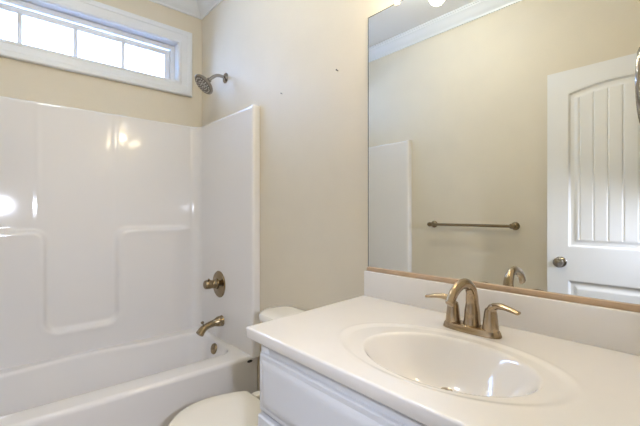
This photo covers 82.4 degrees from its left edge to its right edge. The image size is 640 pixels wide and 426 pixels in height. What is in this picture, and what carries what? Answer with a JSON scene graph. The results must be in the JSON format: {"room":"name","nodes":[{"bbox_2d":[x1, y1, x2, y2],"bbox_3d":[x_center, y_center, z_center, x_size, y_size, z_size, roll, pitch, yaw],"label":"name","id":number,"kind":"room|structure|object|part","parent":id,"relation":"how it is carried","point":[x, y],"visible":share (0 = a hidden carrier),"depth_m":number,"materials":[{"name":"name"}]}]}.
{"room":"bathroom","nodes":[
{"label":"bathroom","id":0,"kind":"room"},
{"bbox_2d":[0,0,201,126],"bbox_3d":[-1.485,-0.165,2.251,1.524,2.730,0.120,0,0,-42],"label":"wall","id":1,"kind":"structure","parent":0,"point":[18,79],"depth_m":2.34,"materials":[{"name":"beige paint"}]},
{"bbox_2d":[0,0,191,96],"bbox_3d":[-1.486,-1.073,2.231,1.389,0.460,0.146,0,0,-42],"label":"window","id":2,"kind":"structure","parent":1,"relation":"in","point":[91,17],"depth_m":2.31,"materials":[{"name":"white paint"}]},
{"bbox_2d":[149,0,201,19],"bbox_3d":[-1.420,-1.483,2.177,1.524,0.094,0.078,0,0,-42],"label":"trim","id":3,"kind":"structure","parent":1,"relation":"attached to","point":[189,7],"depth_m":2.59,"materials":[{"name":"white paint"}]},
{"bbox_2d":[202,0,400,390],"bbox_3d":[0.018,-0.165,1.781,0.100,2.730,2.819,0,0,-42],"label":"wall","id":4,"kind":"structure","parent":0,"point":[314,133],"depth_m":1.82,"materials":[{"name":"beige paint"}]},
{"bbox_2d":[196,0,222,18],"bbox_3d":[-0.048,-1.483,1.722,0.078,0.094,2.579,0,0,-42],"label":"trim","id":5,"kind":"structure","parent":4,"relation":"attached to","point":[205,7],"depth_m":2.59,"materials":[{"name":"white paint"}]},
{"bbox_2d":[195,73,227,94],"bbox_3d":[-0.704,-0.852,2.364,0.205,0.163,0.142,0,0,-42],"label":"showerhead","id":6,"kind":"object","parent":4,"relation":"attached to","point":[203,83],"visible":1,"depth_m":2.33,"materials":[{"name":"grey metal"}]},
{"bbox_3d":[-0.672,-0.884,2.389,0.125,0.063,0.021,0,0,-42],"label":"arm","id":7,"kind":"part","parent":6,"relation":"part of","materials":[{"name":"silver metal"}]},
{"bbox_2d":[364,270,639,355],"bbox_3d":[0.506,0.284,1.140,0.020,0.102,0.966,0,0,-42],"label":"backsplash","id":8,"kind":"structure","parent":4,"relation":"attached to","point":[603,327],"depth_m":1.01,"materials":[{"name":"white stone"}]},
{"bbox_2d":[367,0,639,312],"bbox_3d":[0.509,-0.290,1.141,0.016,1.045,0.946,0,0,-42],"label":"wall mirror","id":9,"kind":"object","parent":4,"relation":"attached to","point":[504,135],"visible":1,"depth_m":1.09,"materials":[{"name":"clear mirrored glass"},{"name":"silver backing"}]},
{"bbox_3d":[-0.589,1.225,1.242,1.724,0.050,2.819,0,0,-42],"label":"floor","id":10,"kind":"structure","parent":0,"visible":0},
{"bbox_2d":[0,96,259,425],"bbox_3d":[-1.180,0.288,1.907,1.520,1.824,0.794,0,0,-42],"label":"shower","id":11,"kind":"object","parent":10,"relation":"on","point":[113,227],"visible":0.98,"depth_m":2.17,"materials":[{"name":"white plastic"}]},
{"bbox_2d":[0,327,257,425],"bbox_3d":[-1.185,1.007,1.913,1.520,0.386,0.777,0,0,-42],"label":"tub","id":12,"kind":"object","parent":11,"relation":"in","point":[147,380],"depth_m":1.96,"materials":[{"name":"white plastic"}]},
{"bbox_2d":[196,315,223,336],"bbox_3d":[-0.693,0.712,2.320,0.183,0.107,0.072,0,0,-42],"label":"tub spout","id":13,"kind":"object","parent":11,"relation":"attached to","point":[218,321],"visible":0.97,"depth_m":2.30,"materials":[{"name":"gold metal"}]},
{"bbox_2d":[203,271,224,296],"bbox_3d":[-0.698,0.462,2.366,0.104,0.174,0.174,0,0,-42],"label":"shower valve","id":14,"kind":"object","parent":11,"relation":"attached to","point":[218,282],"visible":1,"depth_m":2.36,"materials":[{"name":"gold metal"}]},
{"bbox_3d":[-0.703,0.458,2.361,0.089,0.068,0.068,0,0,-42],"label":"handle","id":15,"kind":"part","parent":14,"relation":"part of","materials":[{"name":"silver metal"}]},
{"bbox_3d":[-0.682,0.870,2.355,0.030,0.068,0.068,0,0,-42],"label":"overflow plate","id":16,"kind":"part","parent":11,"relation":"part of","materials":[{"name":"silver metal"}]},
{"bbox_2d":[169,305,305,425],"bbox_3d":[-0.284,0.832,1.500,0.708,0.736,0.472,0,0,-42],"label":"toilet","id":17,"kind":"object","parent":10,"relation":"on","point":[242,408],"visible":0.25,"depth_m":1.46,"materials":[{"name":"white ceramic"}]},
{"bbox_3d":[-0.386,0.789,1.410,0.378,0.018,0.344,0,0,-42],"label":"lid","id":18,"kind":"part","parent":17,"relation":"part of","materials":[{"name":"white plastic"}]},
{"bbox_3d":[-0.099,0.487,1.664,0.213,0.046,0.472,0,0,-42],"label":"tank lid","id":19,"kind":"part","parent":17,"relation":"part of","materials":[{"name":"white ceramic"}]},
{"bbox_2d":[258,345,425,425],"bbox_3d":[0.324,0.783,0.913,0.594,0.834,0.862,0,0,-42],"label":"vanity cabinet","id":20,"kind":"object","parent":10,"relation":"on","point":[292,393],"visible":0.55,"depth_m":0.87,"materials":[{"name":"white paint"}]},
{"bbox_3d":[-0.033,0.820,0.882,0.020,0.511,0.412,0,0,-42],"label":"door","id":21,"kind":"part","parent":20,"relation":"part of","materials":[{"name":"white paint"}]},
{"bbox_2d":[246,270,639,425],"bbox_3d":[0.291,0.345,0.950,0.594,0.223,0.967,0,0,-42],"label":"countertop","id":22,"kind":"structure","parent":20,"relation":"on","point":[554,362],"depth_m":0.91,"materials":[{"name":"white stone"}]},
{"bbox_2d":[425,278,520,338],"bbox_3d":[0.416,0.256,1.026,0.182,0.154,0.218,0,0,-2],"label":"faucet","id":23,"kind":"object","parent":22,"relation":"on","point":[471,324],"visible":1,"depth_m":1.01,"materials":[{"name":"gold metal"}]},
{"bbox_3d":[0.366,0.261,1.097,0.098,0.045,0.030,0,0,39],"label":"lever","id":24,"kind":"part","parent":23,"relation":"part of","materials":[{"name":"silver metal"}]},
{"bbox_3d":[0.392,0.286,1.077,0.043,0.063,0.043,0,0,-42],"label":"handle","id":25,"kind":"part","parent":23,"relation":"part of","materials":[{"name":"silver metal"}]},
{"bbox_3d":[0.391,0.252,1.003,0.162,0.146,0.048,0,0,-42],"label":"spout","id":26,"kind":"part","parent":23,"relation":"part of","materials":[{"name":"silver metal"}]},
{"bbox_3d":[0.428,0.323,1.036,0.058,0.019,0.166,0,0,-42],"label":"plate","id":27,"kind":"part","parent":23,"relation":"part of","materials":[{"name":"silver metal"}]},
{"bbox_3d":[0.464,0.286,0.995,0.043,0.063,0.043,0,0,-42],"label":"handle","id":28,"kind":"part","parent":23,"relation":"part of","materials":[{"name":"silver metal"}]},
{"bbox_3d":[0.481,0.261,0.967,0.030,0.045,0.098,0,0,-32],"label":"lever","id":29,"kind":"part","parent":23,"relation":"part of","materials":[{"name":"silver metal"}]},
{"bbox_3d":[0.308,-0.165,0.233,1.524,2.730,0.120,0,0,-42],"label":"wall","id":30,"kind":"structure","parent":0,"visible":0},
{"bbox_2d":[635,47,639,122],"bbox_3d":[0.694,-0.265,0.724,0.160,0.181,0.100,0,0,-42],"label":"towel ring","id":31,"kind":"object","parent":30,"relation":"attached to","point":[637,68],"visible":1,"depth_m":0.71,"materials":[{"name":"grey metal"}]}
]}

